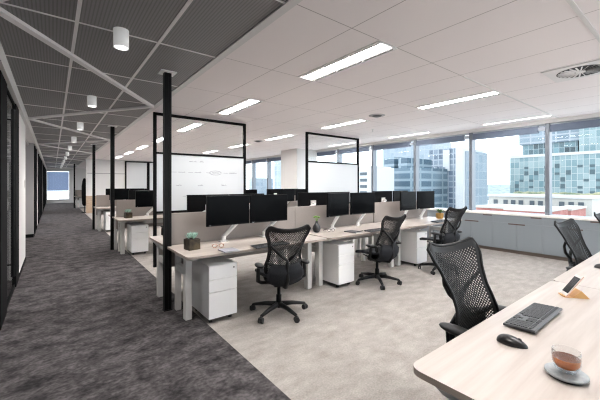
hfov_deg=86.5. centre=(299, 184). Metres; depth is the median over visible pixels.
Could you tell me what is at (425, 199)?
monitor
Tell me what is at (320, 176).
screen
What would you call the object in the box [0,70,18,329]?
window
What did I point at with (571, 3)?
trim
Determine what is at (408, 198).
monitor
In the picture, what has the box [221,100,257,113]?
diffuser
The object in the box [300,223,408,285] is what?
desk
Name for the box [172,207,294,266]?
divider
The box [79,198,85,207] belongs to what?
drawer pedestal
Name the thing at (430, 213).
base cabinet
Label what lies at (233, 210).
monitor
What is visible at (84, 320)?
floor
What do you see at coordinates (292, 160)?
wall column
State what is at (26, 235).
baseboard
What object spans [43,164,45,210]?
window
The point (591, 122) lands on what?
window
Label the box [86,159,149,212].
wall
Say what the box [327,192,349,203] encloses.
monitor
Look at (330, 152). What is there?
window
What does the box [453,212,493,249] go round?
base cabinet
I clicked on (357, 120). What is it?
recessed light
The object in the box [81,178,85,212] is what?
coat stand
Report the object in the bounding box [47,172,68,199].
window
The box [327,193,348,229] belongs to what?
monitor
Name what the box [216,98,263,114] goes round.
recessed light
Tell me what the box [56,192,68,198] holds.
ground
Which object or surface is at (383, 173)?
office block
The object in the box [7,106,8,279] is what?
wall
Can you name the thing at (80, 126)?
ceiling light
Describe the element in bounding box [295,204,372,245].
divider
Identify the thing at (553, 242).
base cabinet
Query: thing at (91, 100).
ceiling light
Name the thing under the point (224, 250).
notebook
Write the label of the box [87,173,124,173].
trim
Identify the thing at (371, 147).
window
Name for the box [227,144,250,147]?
recessed light
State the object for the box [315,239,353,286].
drawer pedestal
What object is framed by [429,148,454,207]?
office tower
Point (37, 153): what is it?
wall
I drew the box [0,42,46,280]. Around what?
wall
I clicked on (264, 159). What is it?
window
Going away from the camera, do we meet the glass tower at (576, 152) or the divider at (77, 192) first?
the divider at (77, 192)
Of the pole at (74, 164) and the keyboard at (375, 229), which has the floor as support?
the pole at (74, 164)
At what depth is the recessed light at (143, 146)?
11.04 m
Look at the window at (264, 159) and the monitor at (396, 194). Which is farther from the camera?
the window at (264, 159)
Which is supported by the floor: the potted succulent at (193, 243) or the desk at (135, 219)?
the desk at (135, 219)
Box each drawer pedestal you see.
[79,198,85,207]
[104,211,115,231]
[127,223,147,254]
[192,256,236,322]
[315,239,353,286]
[394,229,426,265]
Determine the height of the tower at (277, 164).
50.669 m
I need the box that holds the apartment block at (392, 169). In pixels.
[391,168,393,201]
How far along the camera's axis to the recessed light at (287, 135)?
8.69 m
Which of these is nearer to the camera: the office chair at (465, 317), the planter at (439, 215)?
the office chair at (465, 317)
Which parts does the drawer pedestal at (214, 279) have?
drawer, drawer, drawer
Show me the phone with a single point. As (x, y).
(577, 278)
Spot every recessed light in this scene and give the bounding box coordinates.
[134,145,149,148]
[175,123,204,131]
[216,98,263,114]
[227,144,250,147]
[264,134,295,140]
[298,40,397,81]
[319,119,367,128]
[388,132,430,137]
[415,90,500,109]
[481,115,551,124]
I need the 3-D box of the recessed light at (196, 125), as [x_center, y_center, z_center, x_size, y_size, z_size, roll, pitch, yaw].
[-2.515,-1.284,7.234,0.270,0.012,1.200,0,0,-38]
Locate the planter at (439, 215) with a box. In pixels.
[436,208,443,218]
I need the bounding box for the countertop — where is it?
[427,208,597,220]
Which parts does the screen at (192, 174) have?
frame post, rail, rail, rail, frame post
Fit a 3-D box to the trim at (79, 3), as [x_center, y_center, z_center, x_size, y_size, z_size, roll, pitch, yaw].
[-8.215,-1.287,11.345,1.700,0.006,34.000,0,0,-38]
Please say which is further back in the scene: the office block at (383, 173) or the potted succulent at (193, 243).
the office block at (383, 173)
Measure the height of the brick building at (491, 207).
22.462 m
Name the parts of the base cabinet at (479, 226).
door, drawer, door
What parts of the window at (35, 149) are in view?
frame post, frame post, frame post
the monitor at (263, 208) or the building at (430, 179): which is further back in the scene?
the building at (430, 179)
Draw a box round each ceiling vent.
[369,114,384,117]
[541,59,599,82]
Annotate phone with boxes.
[560,274,583,296]
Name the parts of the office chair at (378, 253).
seat, armrest, backrest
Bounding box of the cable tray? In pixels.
[132,220,162,223]
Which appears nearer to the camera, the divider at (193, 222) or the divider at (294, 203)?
the divider at (193, 222)
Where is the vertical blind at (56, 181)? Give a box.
[47,172,68,190]
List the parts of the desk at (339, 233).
leg, leg, leg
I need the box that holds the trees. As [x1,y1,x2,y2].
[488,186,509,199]
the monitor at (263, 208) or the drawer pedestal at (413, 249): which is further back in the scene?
the drawer pedestal at (413, 249)
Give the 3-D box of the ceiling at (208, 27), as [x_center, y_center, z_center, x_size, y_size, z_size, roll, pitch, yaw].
[-8.235,-1.340,11.330,1.750,0.100,34.000,0,0,-38]
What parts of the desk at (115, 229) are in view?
leg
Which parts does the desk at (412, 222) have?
leg, leg, rail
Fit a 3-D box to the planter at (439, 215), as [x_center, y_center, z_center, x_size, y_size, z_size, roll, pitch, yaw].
[2.936,0.604,6.700,0.166,0.213,0.160,0,0,-38]
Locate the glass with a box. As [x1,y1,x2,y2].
[551,345,581,374]
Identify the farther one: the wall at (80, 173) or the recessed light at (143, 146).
the wall at (80, 173)
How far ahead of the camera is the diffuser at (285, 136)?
8.69 m
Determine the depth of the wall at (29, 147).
8.67 m
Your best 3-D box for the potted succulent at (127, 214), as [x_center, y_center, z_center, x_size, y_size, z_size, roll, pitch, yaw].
[-3.647,0.616,6.759,0.156,0.186,0.162,0,0,-38]
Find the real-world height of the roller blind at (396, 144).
0.135 m
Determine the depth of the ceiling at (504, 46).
3.81 m
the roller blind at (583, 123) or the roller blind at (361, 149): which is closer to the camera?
the roller blind at (583, 123)
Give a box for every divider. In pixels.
[75,190,81,199]
[96,195,115,214]
[116,200,182,228]
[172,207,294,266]
[287,195,297,206]
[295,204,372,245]
[373,200,426,235]
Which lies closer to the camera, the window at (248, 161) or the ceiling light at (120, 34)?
the ceiling light at (120, 34)
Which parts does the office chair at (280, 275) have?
armrest, seat, backrest, armrest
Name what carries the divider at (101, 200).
attached to the desk at (99, 209)
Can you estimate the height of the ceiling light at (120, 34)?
0.150 m
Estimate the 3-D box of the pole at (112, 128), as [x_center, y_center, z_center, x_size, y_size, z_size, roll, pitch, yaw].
[-4.149,0.075,7.057,0.170,2.729,0.170,0,0,-38]
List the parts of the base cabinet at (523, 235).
door, drawer, door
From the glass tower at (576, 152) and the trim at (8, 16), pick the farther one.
the glass tower at (576, 152)
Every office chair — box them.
[250,224,310,323]
[355,214,406,289]
[418,206,466,274]
[426,236,506,342]
[554,218,591,270]
[594,212,599,222]
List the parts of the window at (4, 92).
frame post, frame rail, door handle, frame post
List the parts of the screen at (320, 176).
frame post, rail, rail, frame post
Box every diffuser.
[179,124,199,131]
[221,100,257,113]
[267,135,292,139]
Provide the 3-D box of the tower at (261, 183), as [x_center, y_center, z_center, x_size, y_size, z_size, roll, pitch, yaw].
[-35.390,10.820,290.719,20.000,33.239,9.067,0,0,-38]
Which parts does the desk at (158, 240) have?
leg, rail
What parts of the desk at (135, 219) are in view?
leg, leg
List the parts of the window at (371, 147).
frame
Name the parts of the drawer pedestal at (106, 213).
drawer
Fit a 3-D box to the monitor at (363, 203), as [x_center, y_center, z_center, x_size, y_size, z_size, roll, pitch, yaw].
[1.023,0.422,5.462,0.570,0.575,0.174,0,0,-35]
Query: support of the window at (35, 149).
in the wall at (25, 128)
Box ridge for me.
[488,184,509,186]
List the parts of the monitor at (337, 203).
arm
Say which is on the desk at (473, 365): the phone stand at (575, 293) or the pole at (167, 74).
the phone stand at (575, 293)
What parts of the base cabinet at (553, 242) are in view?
door, drawer, door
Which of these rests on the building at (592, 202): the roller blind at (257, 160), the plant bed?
the plant bed
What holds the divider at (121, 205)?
attached to the desk at (135, 219)
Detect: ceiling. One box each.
[0,0,287,167]
[76,0,599,168]
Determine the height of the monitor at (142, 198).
0.575 m
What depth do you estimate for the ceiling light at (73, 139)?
8.63 m
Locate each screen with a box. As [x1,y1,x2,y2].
[153,112,245,266]
[305,132,358,192]
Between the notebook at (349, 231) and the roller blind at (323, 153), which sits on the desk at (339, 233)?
the notebook at (349, 231)
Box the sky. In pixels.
[383,143,451,166]
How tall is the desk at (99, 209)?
0.730 m
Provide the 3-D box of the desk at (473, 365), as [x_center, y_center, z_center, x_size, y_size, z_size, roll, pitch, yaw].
[1.404,1.075,1.470,1.820,0.730,0.850,0,0,-38]
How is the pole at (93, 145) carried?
on the floor
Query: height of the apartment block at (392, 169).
34.217 m
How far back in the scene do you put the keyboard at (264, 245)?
3.59 m
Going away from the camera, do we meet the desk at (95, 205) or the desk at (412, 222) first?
the desk at (412, 222)
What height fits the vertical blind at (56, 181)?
1.470 m
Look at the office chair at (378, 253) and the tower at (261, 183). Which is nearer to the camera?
the office chair at (378, 253)
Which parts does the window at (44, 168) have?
frame post, frame post, frame post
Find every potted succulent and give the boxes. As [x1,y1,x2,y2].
[124,209,131,217]
[184,232,199,250]
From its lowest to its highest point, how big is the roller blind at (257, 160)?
0.135 m
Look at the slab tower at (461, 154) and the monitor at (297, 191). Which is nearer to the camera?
the monitor at (297, 191)
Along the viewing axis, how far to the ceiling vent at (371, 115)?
5.91 m
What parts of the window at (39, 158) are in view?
frame post, frame post, frame post, frame post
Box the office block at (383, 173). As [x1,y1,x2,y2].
[359,166,390,192]
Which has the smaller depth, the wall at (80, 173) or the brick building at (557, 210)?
the wall at (80, 173)
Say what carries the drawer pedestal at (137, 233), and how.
on the floor
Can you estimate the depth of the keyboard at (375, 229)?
4.82 m
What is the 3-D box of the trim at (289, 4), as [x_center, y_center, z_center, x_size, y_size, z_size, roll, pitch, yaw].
[-7.516,-1.334,11.887,0.070,0.112,34.000,0,0,-38]
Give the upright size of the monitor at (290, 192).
0.575 m
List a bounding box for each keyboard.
[251,242,288,248]
[364,228,386,231]
[503,303,562,333]
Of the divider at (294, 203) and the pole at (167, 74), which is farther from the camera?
the divider at (294, 203)
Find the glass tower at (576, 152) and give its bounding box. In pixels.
[510,126,599,193]
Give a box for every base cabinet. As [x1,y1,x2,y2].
[421,210,451,237]
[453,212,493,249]
[493,214,543,257]
[543,218,599,260]
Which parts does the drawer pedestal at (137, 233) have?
drawer, drawer, drawer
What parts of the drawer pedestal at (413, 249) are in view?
drawer, drawer, drawer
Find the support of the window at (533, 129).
attached to the wall window at (595, 115)
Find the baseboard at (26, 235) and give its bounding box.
[19,234,33,277]
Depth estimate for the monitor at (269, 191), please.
9.75 m
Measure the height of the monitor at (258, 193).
0.575 m
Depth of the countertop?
6.49 m
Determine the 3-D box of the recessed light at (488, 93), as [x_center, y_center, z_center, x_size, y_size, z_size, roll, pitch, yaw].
[2.393,-1.284,4.913,0.270,0.012,1.200,0,0,-38]
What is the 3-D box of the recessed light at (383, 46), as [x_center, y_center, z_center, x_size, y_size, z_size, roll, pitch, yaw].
[0.448,-1.284,3.407,0.270,0.012,1.200,0,0,-38]
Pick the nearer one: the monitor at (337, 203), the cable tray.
the monitor at (337, 203)
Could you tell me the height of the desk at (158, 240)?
0.730 m
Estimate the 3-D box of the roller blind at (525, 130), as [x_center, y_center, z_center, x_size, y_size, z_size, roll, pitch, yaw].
[4.477,-1.117,7.020,0.065,0.135,1.280,0,0,-38]
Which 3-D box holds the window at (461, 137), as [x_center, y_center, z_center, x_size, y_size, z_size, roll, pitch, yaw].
[3.664,-0.290,8.139,0.180,1.860,1.475,0,0,-38]
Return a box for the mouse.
[496,334,527,348]
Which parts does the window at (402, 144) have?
frame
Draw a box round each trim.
[0,0,153,167]
[1,0,284,167]
[75,0,301,167]
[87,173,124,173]
[463,0,599,117]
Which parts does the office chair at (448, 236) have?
seat, backrest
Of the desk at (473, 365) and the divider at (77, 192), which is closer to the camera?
the desk at (473, 365)
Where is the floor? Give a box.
[0,203,568,399]
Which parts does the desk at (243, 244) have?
leg, rail, leg, leg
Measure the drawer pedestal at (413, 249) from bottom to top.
0.600 m
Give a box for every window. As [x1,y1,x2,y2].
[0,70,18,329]
[34,144,36,235]
[38,154,41,223]
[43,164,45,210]
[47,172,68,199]
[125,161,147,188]
[148,162,152,189]
[246,113,599,160]
[246,160,255,188]
[253,158,270,188]
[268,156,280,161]
[317,149,341,162]
[339,145,376,191]
[374,140,418,199]
[416,133,474,209]
[473,123,551,214]
[550,117,599,217]
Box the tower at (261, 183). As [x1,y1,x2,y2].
[249,178,272,194]
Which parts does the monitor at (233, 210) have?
arm, arm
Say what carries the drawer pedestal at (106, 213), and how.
on the floor
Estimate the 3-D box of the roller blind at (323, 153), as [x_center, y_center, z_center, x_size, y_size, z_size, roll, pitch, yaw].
[0.950,-1.117,11.575,0.065,0.135,0.960,0,0,-38]
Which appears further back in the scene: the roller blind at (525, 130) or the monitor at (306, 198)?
the roller blind at (525, 130)
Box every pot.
[124,213,131,217]
[184,239,199,250]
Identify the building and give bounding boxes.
[384,157,446,207]
[475,204,522,210]
[487,194,599,216]
[503,205,568,214]
[560,205,586,215]
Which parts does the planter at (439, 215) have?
pot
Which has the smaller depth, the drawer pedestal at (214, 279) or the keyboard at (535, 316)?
the keyboard at (535, 316)
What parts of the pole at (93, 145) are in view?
post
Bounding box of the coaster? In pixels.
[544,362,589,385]
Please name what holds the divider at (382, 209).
attached to the desk at (412, 222)
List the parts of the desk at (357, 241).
leg, leg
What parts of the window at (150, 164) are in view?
pane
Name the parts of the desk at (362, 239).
leg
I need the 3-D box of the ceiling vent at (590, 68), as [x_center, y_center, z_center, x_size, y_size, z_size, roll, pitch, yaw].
[3.175,-1.279,3.609,0.580,0.022,0.580,0,0,-38]
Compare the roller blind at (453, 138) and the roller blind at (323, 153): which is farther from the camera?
the roller blind at (323, 153)
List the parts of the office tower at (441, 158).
light panel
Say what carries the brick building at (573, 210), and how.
on the ground
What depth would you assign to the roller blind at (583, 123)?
6.04 m
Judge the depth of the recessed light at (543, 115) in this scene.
6.30 m
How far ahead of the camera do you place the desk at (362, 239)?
6.00 m
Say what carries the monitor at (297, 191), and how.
on the desk
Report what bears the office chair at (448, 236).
on the floor
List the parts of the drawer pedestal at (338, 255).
drawer, drawer, drawer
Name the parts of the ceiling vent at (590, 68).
swirl blade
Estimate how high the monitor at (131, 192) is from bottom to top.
0.575 m
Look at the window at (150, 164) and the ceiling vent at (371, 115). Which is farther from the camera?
the window at (150, 164)
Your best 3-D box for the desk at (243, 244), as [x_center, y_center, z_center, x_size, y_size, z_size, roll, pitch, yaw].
[-0.589,1.075,3.945,1.840,0.730,0.760,0,0,-38]
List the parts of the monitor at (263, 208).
arm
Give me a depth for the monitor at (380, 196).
6.58 m
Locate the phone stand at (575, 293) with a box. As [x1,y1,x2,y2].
[558,288,588,298]
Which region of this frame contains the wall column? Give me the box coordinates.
[281,148,316,188]
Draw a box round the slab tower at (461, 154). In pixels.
[455,148,487,209]
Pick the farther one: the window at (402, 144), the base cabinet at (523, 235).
the window at (402, 144)
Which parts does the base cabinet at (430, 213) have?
door, drawer, door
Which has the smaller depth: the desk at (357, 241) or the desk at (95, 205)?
the desk at (357, 241)
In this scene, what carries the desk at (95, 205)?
on the floor
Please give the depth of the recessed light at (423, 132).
8.23 m
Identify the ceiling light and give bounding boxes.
[71,137,76,142]
[77,122,83,129]
[87,95,96,106]
[113,27,128,50]
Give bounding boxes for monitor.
[109,189,128,199]
[129,190,152,199]
[135,191,152,215]
[187,194,228,211]
[206,195,248,241]
[229,193,263,208]
[246,189,256,193]
[250,194,286,236]
[267,189,278,194]
[279,189,293,203]
[295,189,304,200]
[298,192,326,206]
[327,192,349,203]
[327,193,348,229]
[350,192,374,225]
[372,191,391,201]
[393,191,405,200]
[400,191,415,220]
[417,191,434,218]
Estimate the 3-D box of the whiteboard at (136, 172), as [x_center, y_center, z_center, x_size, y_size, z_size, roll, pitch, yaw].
[-8.925,0.090,17.448,1.150,2.700,0.060,0,0,-38]
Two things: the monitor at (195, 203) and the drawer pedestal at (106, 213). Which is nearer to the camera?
the monitor at (195, 203)
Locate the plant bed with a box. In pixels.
[512,191,599,194]
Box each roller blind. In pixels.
[253,159,266,162]
[317,151,335,155]
[339,147,369,153]
[374,142,410,149]
[416,135,464,145]
[473,126,538,139]
[550,119,599,131]
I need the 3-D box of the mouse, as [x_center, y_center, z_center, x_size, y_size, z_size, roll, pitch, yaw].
[0.943,0.692,1.420,0.120,0.037,0.068,0,0,44]
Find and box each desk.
[94,206,158,230]
[95,205,96,228]
[108,214,116,249]
[114,215,162,253]
[149,235,283,296]
[167,232,326,320]
[277,238,364,264]
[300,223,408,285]
[355,229,420,256]
[376,217,461,265]
[413,281,599,399]
[554,252,599,289]
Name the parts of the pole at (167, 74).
ceiling plate, post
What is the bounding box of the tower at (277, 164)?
[274,161,280,188]
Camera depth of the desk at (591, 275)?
2.54 m
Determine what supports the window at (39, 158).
in the wall at (25, 128)
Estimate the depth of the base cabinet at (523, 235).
6.59 m
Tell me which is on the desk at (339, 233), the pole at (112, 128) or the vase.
the vase
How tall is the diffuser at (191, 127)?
0.007 m
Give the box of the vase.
[312,216,320,232]
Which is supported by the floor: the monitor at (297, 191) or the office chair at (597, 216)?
the office chair at (597, 216)
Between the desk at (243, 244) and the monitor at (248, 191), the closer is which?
the desk at (243, 244)
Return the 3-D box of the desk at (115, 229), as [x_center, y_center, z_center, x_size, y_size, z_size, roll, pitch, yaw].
[-3.582,1.075,7.812,1.840,0.730,0.760,0,0,-38]
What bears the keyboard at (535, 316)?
on the desk at (473, 365)
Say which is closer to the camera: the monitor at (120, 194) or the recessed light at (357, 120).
the recessed light at (357, 120)
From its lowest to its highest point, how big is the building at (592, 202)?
24.700 m
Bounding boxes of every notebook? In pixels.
[218,247,239,252]
[344,230,362,232]
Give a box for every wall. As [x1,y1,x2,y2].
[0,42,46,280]
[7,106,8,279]
[25,137,33,233]
[37,153,42,224]
[46,168,85,202]
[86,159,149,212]
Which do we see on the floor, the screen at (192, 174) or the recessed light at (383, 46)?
the screen at (192, 174)
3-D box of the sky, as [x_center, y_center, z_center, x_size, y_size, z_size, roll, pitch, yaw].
[99.098,-3.388,272.198,30.000,61.657,45.979,0,0,-38]
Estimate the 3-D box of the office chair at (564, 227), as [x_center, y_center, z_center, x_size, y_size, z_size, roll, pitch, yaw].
[2.854,0.897,2.988,0.665,1.083,0.712,0,0,-39]
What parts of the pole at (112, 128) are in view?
post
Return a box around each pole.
[74,164,74,207]
[90,144,96,228]
[107,125,116,249]
[157,69,176,311]

